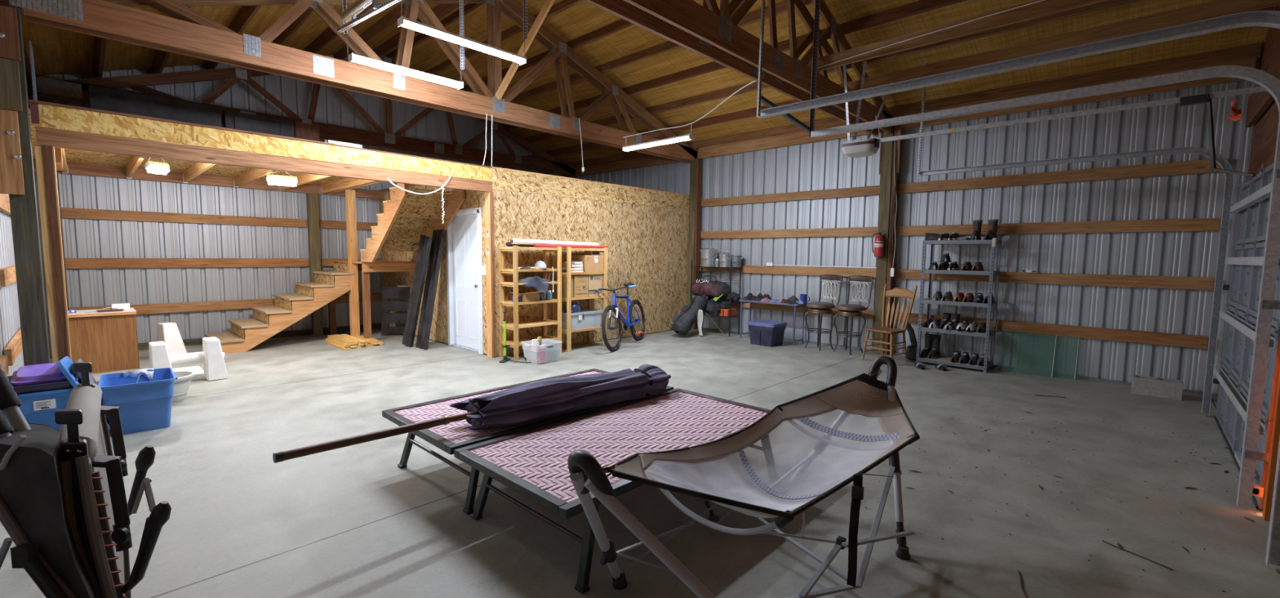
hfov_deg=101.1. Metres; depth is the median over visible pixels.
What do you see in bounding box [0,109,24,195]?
block
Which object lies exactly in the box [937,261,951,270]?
shoe
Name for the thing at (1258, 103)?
trim
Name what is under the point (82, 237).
wall
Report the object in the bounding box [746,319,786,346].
tote
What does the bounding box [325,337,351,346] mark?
pine lath
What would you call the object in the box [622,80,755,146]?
cable
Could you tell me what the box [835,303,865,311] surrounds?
seat cushion
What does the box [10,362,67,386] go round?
box
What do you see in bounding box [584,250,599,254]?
cardboard box
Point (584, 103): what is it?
purlin
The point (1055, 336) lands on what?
sheet
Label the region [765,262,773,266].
outlet box
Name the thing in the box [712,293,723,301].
swim fin
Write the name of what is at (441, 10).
purlin
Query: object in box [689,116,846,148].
purlin
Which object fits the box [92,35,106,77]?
purlin
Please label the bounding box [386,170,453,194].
power cable
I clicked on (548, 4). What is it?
brace
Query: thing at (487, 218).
trim
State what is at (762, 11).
strap
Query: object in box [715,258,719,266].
tin canister
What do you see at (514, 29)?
purlin
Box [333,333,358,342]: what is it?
pine lath
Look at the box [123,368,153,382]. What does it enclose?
plastic bag
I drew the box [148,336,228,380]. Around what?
bench base
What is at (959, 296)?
shoe
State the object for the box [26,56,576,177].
roof truss
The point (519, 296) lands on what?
can
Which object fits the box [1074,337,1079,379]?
sheet
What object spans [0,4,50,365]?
post
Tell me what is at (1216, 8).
ceiling beam
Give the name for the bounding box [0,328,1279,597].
floor
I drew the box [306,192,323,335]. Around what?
post
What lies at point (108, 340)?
base cabinet
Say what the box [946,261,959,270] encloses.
shoe
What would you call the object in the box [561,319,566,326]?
cloth
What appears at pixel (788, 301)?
cloth
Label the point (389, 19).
purlin
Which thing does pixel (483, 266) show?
light switch
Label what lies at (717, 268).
wire shelf
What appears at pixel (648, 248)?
wall partition
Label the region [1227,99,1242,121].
flag
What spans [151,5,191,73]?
purlin
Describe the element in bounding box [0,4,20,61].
block
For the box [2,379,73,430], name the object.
storage tote
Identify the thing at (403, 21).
light
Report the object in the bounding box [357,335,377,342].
pine lath
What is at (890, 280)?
trim
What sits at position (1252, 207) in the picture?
garage door
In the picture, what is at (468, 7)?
purlin
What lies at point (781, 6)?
purlin
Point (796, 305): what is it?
folding table
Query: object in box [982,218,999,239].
boot
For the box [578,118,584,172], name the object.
hanging cable
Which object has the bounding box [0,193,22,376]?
wooden wall beams
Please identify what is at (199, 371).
concrete slab
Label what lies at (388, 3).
fluorescent light
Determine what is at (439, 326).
wall
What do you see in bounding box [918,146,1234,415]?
door track
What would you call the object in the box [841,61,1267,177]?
opener
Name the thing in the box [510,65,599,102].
purlin
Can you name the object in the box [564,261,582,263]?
book
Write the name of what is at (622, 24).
purlin
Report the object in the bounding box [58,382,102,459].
pillow
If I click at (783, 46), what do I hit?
purlin
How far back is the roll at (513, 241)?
7.71 m
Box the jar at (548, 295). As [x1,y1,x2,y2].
[545,289,551,299]
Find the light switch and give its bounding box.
[482,265,485,275]
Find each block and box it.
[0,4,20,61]
[0,57,22,111]
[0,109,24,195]
[156,321,186,354]
[1131,373,1183,399]
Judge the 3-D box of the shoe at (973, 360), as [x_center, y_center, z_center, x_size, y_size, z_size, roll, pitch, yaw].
[4.511,0.807,7.096,0.127,0.121,0.291,5,7,43]
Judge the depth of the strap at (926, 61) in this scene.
6.66 m
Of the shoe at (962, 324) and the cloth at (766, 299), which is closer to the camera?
the shoe at (962, 324)
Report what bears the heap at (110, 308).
on the tray at (117, 309)
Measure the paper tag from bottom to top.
0.110 m
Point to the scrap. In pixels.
(32, 60)
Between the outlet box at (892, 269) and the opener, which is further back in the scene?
the outlet box at (892, 269)
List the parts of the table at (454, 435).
leg, leg, frame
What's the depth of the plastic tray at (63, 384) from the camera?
3.93 m
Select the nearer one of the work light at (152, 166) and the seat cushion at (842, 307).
the work light at (152, 166)
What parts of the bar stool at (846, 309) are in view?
leg, leg, post, leg, rail, leg, post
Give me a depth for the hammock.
2.49 m
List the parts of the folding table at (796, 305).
leg, leg, leg, leg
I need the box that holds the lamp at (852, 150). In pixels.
[841,143,879,157]
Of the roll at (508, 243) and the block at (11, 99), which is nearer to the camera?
the block at (11, 99)
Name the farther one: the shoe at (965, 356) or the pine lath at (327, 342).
the pine lath at (327, 342)
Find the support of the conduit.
attached to the beams at (1195, 166)
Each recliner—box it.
[0,364,96,597]
[54,361,171,597]
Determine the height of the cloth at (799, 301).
0.064 m
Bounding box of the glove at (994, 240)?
[991,237,997,247]
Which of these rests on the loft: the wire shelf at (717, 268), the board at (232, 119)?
the board at (232, 119)
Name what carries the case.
on the floor
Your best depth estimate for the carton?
7.50 m
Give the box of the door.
[445,207,484,354]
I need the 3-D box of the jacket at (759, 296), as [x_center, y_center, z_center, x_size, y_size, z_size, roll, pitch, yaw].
[2.214,-0.038,9.436,0.308,0.131,0.284,0,5,-2]
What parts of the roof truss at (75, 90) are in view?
gusset plate, gusset plate, gusset plate, gusset plate, gusset plate, gusset plate, gusset plate, gusset plate, gusset plate, gusset plate, gusset plate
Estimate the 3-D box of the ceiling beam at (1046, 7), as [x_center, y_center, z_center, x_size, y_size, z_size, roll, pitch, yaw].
[3.161,-2.558,4.889,3.951,0.160,0.040,5,7,43]
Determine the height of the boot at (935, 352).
0.310 m
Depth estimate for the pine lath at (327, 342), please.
8.23 m
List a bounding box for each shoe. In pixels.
[922,318,933,327]
[924,232,943,239]
[928,261,937,269]
[928,318,942,328]
[932,290,942,300]
[937,231,950,239]
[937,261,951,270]
[940,253,951,262]
[941,291,953,301]
[942,320,953,329]
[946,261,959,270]
[947,231,959,239]
[950,351,962,362]
[952,292,964,301]
[955,320,967,331]
[958,351,969,363]
[960,261,972,270]
[962,292,973,302]
[964,321,977,332]
[966,320,972,328]
[968,352,979,364]
[971,262,983,271]
[973,293,983,302]
[975,321,986,333]
[976,353,989,365]
[982,293,995,303]
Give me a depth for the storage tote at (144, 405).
4.33 m
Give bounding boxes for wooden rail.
[61,207,382,314]
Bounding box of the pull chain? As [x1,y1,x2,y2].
[551,266,554,292]
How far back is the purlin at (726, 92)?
8.63 m
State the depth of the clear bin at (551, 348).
7.23 m
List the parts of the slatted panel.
rail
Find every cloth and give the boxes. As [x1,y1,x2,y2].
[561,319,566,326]
[760,297,770,301]
[770,298,780,302]
[780,298,789,302]
[785,300,798,303]
[795,299,804,303]
[956,237,969,239]
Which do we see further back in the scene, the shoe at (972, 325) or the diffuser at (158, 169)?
the shoe at (972, 325)
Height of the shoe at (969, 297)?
0.117 m
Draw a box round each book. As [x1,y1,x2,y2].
[561,266,582,270]
[561,269,583,272]
[562,263,583,266]
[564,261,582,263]
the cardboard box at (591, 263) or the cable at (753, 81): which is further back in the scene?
the cardboard box at (591, 263)
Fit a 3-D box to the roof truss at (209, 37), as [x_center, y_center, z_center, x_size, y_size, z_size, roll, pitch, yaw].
[-1.935,-3.349,7.203,0.049,1.721,9.006,5,7,43]
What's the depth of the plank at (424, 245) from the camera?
8.22 m
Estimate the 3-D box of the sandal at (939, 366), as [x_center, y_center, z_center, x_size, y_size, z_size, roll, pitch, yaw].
[4.063,0.909,7.121,0.118,0.075,0.280,1,5,8]
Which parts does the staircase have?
support post, support post, support post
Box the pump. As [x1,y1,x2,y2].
[499,308,531,362]
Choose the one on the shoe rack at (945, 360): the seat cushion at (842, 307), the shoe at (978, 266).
the shoe at (978, 266)
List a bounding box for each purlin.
[22,39,31,82]
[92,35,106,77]
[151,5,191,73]
[203,5,261,69]
[271,7,314,44]
[302,4,372,53]
[333,4,404,59]
[372,3,459,56]
[385,3,484,58]
[424,13,537,74]
[459,40,569,91]
[500,87,625,128]
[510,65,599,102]
[519,106,648,145]
[536,0,582,19]
[545,124,671,155]
[566,142,690,168]
[568,0,693,48]
[598,0,812,73]
[624,27,831,94]
[648,63,852,114]
[670,99,800,132]
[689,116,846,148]
[838,0,966,34]
[859,0,1141,65]
[1250,6,1274,11]
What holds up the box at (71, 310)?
on the base cabinet
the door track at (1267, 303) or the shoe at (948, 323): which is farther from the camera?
the shoe at (948, 323)
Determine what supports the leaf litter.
on the floor
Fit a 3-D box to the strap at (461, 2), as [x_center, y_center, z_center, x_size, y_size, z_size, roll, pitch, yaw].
[-1.992,-3.209,5.879,0.034,1.245,0.034,5,7,43]
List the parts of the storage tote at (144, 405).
handle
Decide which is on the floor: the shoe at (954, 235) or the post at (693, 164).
the post at (693, 164)
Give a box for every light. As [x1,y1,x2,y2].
[144,157,169,174]
[266,170,297,186]
[347,53,463,89]
[397,15,526,65]
[622,133,694,151]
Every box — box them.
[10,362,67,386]
[69,308,76,312]
[293,120,319,141]
[552,275,573,297]
[571,274,588,297]
[572,254,603,271]
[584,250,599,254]
[584,273,601,296]
[717,307,737,315]
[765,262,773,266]
[890,267,894,276]
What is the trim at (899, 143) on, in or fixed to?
attached to the beam at (1251, 62)
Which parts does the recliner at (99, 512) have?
rail, lacing cord, armrest, armrest, rail, recline knob, recline knob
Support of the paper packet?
on the base cabinet
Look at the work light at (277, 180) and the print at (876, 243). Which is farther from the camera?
the print at (876, 243)
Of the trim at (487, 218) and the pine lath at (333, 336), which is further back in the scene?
the pine lath at (333, 336)
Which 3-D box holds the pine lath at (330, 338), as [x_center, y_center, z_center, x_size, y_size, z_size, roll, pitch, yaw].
[-4.780,0.665,8.370,0.897,0.020,0.084,5,7,43]
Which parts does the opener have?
rail, door arm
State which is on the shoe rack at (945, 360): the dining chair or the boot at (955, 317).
the boot at (955, 317)
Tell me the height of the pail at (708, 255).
0.406 m
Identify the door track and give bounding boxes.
[756,10,1279,567]
[810,65,1279,508]
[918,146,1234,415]
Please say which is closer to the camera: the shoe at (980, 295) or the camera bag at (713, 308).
the shoe at (980, 295)
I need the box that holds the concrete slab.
[172,365,204,377]
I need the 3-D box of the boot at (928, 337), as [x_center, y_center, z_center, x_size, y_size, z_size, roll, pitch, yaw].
[4.110,0.667,7.571,0.280,0.310,0.127,-4,7,-42]
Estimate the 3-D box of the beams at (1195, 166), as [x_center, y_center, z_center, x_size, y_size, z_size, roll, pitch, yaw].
[3.727,-0.722,8.257,7.200,2.085,0.040,5,7,43]
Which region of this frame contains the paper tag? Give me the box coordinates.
[486,228,488,236]
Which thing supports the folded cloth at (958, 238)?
on the shoe rack at (945, 360)
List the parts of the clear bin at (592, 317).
lid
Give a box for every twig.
[1017,569,1027,597]
[1035,394,1066,397]
[1102,539,1173,570]
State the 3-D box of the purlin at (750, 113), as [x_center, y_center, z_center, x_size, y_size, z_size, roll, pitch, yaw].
[1.936,-3.106,8.749,3.730,0.149,0.085,5,7,43]
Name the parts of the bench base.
tapered leg, tapered leg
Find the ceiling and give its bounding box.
[21,0,1275,163]
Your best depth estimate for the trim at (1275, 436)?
3.03 m
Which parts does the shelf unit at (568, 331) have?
post, post, rail, rail, rail, rail, post, post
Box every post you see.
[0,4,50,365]
[56,173,69,310]
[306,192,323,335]
[687,160,696,328]
[871,133,893,354]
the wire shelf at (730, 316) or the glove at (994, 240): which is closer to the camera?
the glove at (994, 240)
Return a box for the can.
[518,295,521,302]
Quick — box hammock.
[567,355,919,597]
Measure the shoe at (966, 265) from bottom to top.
0.117 m
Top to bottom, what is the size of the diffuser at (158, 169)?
0.081 m
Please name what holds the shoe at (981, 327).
on the shoe rack at (945, 360)
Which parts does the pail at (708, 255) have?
lid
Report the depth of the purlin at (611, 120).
10.58 m
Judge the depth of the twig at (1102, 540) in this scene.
2.67 m
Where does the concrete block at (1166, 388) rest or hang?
on the floor
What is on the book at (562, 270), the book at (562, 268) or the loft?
the book at (562, 268)
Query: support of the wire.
attached to the ceiling beam at (1046, 7)
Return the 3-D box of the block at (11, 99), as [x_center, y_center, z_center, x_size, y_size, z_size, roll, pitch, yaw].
[-4.888,-1.639,4.000,0.040,0.380,0.238,5,7,43]
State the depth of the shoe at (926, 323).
7.45 m
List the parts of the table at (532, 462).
leg, leg, frame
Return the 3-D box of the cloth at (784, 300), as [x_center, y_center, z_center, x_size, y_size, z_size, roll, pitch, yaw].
[2.494,0.031,9.024,0.201,0.069,0.206,5,7,43]
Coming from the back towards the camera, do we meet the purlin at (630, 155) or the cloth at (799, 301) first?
the purlin at (630, 155)
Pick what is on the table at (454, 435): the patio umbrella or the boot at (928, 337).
the patio umbrella
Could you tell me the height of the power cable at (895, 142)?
1.860 m
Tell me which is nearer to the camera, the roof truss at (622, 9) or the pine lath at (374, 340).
the roof truss at (622, 9)
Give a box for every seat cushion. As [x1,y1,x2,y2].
[806,301,835,308]
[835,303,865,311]
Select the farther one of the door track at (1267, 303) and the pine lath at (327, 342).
the pine lath at (327, 342)
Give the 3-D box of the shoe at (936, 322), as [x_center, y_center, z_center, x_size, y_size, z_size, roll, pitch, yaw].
[4.150,0.342,7.406,0.291,0.117,0.127,-4,7,-42]
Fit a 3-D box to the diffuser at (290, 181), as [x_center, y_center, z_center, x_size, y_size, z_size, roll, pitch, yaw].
[-4.543,-1.485,6.692,0.300,0.081,0.101,-3,6,-34]
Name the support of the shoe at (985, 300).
on the shoe rack at (945, 360)
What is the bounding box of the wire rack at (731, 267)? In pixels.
[689,259,741,336]
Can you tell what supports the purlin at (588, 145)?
attached to the ceiling
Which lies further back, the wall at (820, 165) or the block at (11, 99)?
the wall at (820, 165)
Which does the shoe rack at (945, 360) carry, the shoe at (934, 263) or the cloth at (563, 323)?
the shoe at (934, 263)
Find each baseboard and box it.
[137,322,381,350]
[702,327,1217,395]
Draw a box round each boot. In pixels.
[919,333,933,357]
[927,333,941,358]
[938,312,951,328]
[948,313,960,329]
[969,219,982,239]
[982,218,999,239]
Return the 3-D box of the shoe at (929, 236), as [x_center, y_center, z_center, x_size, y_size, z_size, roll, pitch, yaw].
[4.137,-0.877,7.406,0.127,0.117,0.283,-2,5,-26]
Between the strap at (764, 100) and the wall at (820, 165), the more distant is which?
the wall at (820, 165)
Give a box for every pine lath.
[324,341,349,349]
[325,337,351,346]
[325,339,350,347]
[327,334,352,343]
[327,337,351,345]
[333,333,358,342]
[340,333,365,342]
[354,335,373,342]
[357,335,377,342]
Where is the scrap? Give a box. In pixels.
[28,40,37,100]
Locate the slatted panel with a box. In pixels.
[380,286,415,335]
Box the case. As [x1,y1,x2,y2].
[904,322,919,359]
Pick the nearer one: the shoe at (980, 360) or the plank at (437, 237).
the shoe at (980, 360)
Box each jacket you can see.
[518,275,550,297]
[755,293,771,300]
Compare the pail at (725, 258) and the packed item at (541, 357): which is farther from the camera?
the pail at (725, 258)
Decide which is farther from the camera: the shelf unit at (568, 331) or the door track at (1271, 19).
the shelf unit at (568, 331)
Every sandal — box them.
[914,362,926,369]
[934,364,947,370]
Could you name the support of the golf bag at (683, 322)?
on the floor
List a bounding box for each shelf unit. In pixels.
[498,245,561,360]
[552,246,607,351]
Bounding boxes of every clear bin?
[520,337,562,364]
[555,308,604,329]
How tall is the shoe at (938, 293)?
0.117 m
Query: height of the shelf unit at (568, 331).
1.600 m
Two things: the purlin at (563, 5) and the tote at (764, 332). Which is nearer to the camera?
the purlin at (563, 5)
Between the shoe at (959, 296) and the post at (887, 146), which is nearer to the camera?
the shoe at (959, 296)
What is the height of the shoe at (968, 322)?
0.117 m
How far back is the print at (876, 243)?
7.94 m
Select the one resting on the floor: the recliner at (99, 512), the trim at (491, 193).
the recliner at (99, 512)
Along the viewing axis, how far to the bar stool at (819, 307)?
8.52 m
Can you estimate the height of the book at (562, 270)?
0.034 m
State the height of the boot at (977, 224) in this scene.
0.274 m
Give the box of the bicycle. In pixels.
[594,281,644,351]
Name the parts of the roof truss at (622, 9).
gusset plate, gusset plate, gusset plate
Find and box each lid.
[56,355,110,429]
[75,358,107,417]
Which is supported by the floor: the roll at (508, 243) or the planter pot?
the planter pot
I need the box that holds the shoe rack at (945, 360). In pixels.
[915,239,1001,373]
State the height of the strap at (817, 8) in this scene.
2.280 m
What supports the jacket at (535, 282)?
on the shelf unit at (515, 343)
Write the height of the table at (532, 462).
0.425 m
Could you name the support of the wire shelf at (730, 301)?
attached to the wire rack at (731, 267)
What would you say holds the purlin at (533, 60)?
attached to the ceiling
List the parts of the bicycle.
tube panel, frame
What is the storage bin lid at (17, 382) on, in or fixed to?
in the box at (44, 373)
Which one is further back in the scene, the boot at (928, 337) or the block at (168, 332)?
the boot at (928, 337)
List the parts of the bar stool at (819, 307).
leg, leg, leg, post, rail, leg, post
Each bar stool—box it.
[804,274,843,350]
[833,275,873,355]
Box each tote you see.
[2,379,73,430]
[96,367,177,434]
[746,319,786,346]
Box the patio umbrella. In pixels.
[272,364,671,462]
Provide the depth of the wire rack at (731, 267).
9.92 m
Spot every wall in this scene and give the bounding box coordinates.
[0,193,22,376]
[0,193,24,419]
[26,55,564,357]
[379,178,492,353]
[569,57,1260,393]
[1247,4,1279,244]
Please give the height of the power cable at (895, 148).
1.760 m
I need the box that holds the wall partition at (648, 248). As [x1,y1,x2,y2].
[492,166,689,356]
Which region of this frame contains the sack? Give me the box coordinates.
[725,291,740,301]
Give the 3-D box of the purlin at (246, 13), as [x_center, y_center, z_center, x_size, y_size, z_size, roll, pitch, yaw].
[-5.259,-3.444,6.805,4.090,0.149,0.085,5,7,43]
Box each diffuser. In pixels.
[146,164,169,174]
[267,177,296,186]
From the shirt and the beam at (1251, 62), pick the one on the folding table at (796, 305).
the shirt
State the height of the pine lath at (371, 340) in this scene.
0.024 m
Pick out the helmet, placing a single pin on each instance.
(575, 308)
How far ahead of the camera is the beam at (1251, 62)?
7.67 m
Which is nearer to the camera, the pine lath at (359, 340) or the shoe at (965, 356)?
the shoe at (965, 356)
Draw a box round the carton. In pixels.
[509,291,544,302]
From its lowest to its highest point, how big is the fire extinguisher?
0.408 m
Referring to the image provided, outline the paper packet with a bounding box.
[111,302,129,308]
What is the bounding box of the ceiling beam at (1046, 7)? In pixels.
[806,0,1108,71]
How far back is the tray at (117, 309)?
6.50 m
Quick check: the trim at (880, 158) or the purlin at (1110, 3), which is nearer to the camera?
the purlin at (1110, 3)
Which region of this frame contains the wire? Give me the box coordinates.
[817,0,1044,68]
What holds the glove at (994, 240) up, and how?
on the shoe rack at (945, 360)
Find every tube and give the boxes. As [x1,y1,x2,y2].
[327,139,362,147]
[340,0,377,25]
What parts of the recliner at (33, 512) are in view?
rail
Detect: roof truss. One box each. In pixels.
[8,0,697,161]
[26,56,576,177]
[582,0,879,137]
[623,0,894,133]
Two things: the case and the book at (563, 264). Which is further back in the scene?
the book at (563, 264)
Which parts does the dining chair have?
leg, leg, post, seat, leg, crest rail, leg, post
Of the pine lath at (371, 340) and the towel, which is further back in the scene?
the towel
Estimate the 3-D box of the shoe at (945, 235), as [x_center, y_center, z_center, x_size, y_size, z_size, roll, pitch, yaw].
[4.202,-0.866,7.279,0.127,0.117,0.291,5,7,43]
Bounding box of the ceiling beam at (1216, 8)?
[838,0,1279,91]
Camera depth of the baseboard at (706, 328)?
6.93 m
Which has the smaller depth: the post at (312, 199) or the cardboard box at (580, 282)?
the cardboard box at (580, 282)
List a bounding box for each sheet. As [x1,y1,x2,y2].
[1051,336,1056,377]
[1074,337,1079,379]
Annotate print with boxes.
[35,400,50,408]
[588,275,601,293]
[874,241,884,245]
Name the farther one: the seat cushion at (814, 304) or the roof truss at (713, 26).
the seat cushion at (814, 304)
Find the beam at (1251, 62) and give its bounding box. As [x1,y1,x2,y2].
[564,57,1256,177]
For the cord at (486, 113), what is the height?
0.672 m
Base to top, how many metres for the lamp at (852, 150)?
0.100 m
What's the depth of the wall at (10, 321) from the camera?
5.00 m
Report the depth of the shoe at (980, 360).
6.99 m
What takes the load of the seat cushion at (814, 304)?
on the bar stool at (819, 307)
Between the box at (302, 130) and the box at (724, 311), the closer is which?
the box at (302, 130)
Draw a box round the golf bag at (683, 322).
[669,294,725,336]
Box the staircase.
[204,182,465,353]
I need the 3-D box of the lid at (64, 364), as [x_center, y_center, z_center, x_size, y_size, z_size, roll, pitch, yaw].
[-4.441,0.751,4.231,0.271,0.603,0.495,-4,7,-42]
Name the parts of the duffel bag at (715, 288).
maroon panel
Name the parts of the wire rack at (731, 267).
post, post, post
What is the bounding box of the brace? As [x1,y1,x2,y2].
[494,0,555,99]
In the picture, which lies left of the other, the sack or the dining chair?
the sack
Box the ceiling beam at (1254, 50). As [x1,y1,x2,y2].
[887,42,1261,115]
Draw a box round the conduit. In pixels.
[773,264,876,267]
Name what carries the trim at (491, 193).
attached to the wall at (439, 326)
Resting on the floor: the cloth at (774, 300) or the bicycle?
the bicycle
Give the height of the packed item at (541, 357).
0.200 m
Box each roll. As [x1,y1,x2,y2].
[506,241,533,246]
[510,238,598,245]
[533,244,608,248]
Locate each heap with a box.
[102,306,117,309]
[787,295,799,301]
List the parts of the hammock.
leg, leg, brace rod, leg, leg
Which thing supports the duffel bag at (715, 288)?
on the wire rack at (731, 267)
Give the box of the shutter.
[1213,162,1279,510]
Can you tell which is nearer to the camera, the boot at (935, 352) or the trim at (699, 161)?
the boot at (935, 352)
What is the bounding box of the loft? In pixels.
[28,99,492,199]
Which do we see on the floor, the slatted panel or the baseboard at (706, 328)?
the slatted panel
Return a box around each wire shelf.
[691,297,739,303]
[692,266,740,269]
[702,311,739,318]
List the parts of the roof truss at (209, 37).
gusset plate, gusset plate, gusset plate, gusset plate, gusset plate, gusset plate, gusset plate, gusset plate, gusset plate, gusset plate, gusset plate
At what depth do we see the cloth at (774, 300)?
9.17 m
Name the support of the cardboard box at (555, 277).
on the shelf unit at (568, 331)
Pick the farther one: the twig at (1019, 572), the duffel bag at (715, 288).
the duffel bag at (715, 288)
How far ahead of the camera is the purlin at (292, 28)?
7.04 m
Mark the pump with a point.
(505, 358)
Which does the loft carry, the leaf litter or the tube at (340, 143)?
the tube at (340, 143)
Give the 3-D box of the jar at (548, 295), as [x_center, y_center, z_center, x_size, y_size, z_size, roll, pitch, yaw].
[-1.351,-0.059,7.804,0.093,0.143,0.094,5,7,43]
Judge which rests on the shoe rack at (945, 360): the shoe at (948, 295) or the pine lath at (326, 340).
the shoe at (948, 295)
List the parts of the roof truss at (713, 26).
gusset plate, gusset plate, gusset plate, gusset plate, gusset plate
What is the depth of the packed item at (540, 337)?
7.34 m
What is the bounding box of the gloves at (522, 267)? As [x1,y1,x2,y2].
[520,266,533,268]
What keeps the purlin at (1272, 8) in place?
attached to the ceiling
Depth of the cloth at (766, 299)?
9.21 m
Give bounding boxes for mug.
[800,293,809,303]
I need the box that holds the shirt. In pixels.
[742,293,755,300]
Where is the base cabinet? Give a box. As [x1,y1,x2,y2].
[67,307,139,373]
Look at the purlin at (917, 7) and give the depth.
6.07 m
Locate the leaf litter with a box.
[865,400,1255,591]
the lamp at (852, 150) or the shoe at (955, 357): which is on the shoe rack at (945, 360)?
the shoe at (955, 357)
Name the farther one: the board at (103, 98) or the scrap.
the board at (103, 98)
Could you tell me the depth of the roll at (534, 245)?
7.96 m
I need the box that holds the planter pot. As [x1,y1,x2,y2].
[172,370,195,401]
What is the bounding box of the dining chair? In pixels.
[862,283,917,361]
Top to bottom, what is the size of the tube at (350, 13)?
0.243 m
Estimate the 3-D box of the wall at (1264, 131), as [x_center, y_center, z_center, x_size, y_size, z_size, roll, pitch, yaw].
[3.417,-1.358,2.261,0.140,5.400,9.220,5,7,43]
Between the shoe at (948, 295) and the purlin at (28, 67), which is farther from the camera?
the shoe at (948, 295)
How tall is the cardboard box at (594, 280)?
0.349 m
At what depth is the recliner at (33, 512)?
1.30 m
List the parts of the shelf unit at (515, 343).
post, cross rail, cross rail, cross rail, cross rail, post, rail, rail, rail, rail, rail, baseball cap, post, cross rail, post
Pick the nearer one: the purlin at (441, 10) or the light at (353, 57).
the light at (353, 57)
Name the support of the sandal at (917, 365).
on the floor
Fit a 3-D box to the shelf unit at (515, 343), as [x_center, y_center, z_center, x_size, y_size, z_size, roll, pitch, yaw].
[-1.582,0.031,7.705,0.408,1.600,0.830,5,7,43]
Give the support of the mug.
on the folding table at (796, 305)
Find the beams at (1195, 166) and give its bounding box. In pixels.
[699,157,1226,348]
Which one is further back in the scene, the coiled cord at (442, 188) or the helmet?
the helmet
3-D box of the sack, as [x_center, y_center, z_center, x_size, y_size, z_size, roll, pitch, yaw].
[1.755,-0.047,9.891,0.268,0.182,0.284,2,5,13]
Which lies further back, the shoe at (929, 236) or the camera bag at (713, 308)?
the camera bag at (713, 308)
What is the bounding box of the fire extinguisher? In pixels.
[871,229,886,257]
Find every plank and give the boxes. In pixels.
[401,234,431,346]
[415,229,445,349]
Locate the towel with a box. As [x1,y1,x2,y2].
[697,309,702,336]
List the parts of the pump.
handle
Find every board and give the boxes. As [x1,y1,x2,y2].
[87,84,222,127]
[222,109,294,137]
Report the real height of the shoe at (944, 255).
0.131 m
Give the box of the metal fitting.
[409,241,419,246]
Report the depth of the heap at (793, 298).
8.99 m
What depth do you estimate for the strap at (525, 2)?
5.57 m
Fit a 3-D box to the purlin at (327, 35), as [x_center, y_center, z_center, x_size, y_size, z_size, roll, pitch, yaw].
[-4.415,-3.929,7.652,4.090,0.149,0.085,5,7,43]
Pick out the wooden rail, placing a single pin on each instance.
(66, 212)
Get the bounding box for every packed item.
[532,338,538,345]
[537,336,542,344]
[538,351,545,363]
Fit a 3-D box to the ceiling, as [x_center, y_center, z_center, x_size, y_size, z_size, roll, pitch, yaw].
[-0.764,-3.535,6.075,11.800,1.711,9.320,5,7,43]
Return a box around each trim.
[34,144,61,362]
[43,145,69,358]
[484,191,492,357]
[489,191,495,357]
[693,157,702,328]
[879,130,882,173]
[884,128,898,355]
[897,128,902,173]
[1245,52,1279,127]
[1262,364,1279,521]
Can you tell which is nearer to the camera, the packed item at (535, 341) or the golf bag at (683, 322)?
the packed item at (535, 341)
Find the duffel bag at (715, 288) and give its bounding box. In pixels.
[690,275,729,298]
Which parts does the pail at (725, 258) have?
lid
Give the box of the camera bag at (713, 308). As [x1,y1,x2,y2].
[703,298,720,315]
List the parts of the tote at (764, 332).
lid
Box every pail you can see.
[698,245,718,266]
[718,249,733,266]
[731,255,742,266]
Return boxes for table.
[382,368,673,514]
[453,387,770,593]
[739,298,807,345]
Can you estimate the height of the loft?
0.530 m
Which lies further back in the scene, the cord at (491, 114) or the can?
the can
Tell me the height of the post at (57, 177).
3.400 m
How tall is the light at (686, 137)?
0.064 m
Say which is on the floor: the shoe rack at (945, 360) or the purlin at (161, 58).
the shoe rack at (945, 360)
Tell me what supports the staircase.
on the floor
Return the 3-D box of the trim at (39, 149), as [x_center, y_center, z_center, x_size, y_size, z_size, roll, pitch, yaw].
[-4.995,-0.106,4.466,0.040,2.345,0.050,5,7,43]
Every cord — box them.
[441,187,444,223]
[483,113,487,164]
[491,114,492,166]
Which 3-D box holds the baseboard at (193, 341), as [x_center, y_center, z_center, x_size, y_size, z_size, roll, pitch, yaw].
[-4.924,0.511,10.476,0.030,0.100,8.670,5,7,43]
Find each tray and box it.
[6,373,79,394]
[96,308,124,311]
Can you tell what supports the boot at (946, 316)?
on the shoe rack at (945, 360)
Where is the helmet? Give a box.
[564,301,583,318]
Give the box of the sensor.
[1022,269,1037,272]
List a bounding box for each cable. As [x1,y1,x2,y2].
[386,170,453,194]
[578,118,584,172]
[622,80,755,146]
[888,148,897,267]
[892,142,897,267]
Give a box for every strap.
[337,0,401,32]
[342,0,347,34]
[459,0,464,69]
[523,0,527,39]
[756,0,765,116]
[756,94,811,133]
[808,0,820,136]
[916,60,928,174]
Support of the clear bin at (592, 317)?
on the shelf unit at (568, 331)
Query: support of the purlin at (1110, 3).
attached to the ceiling

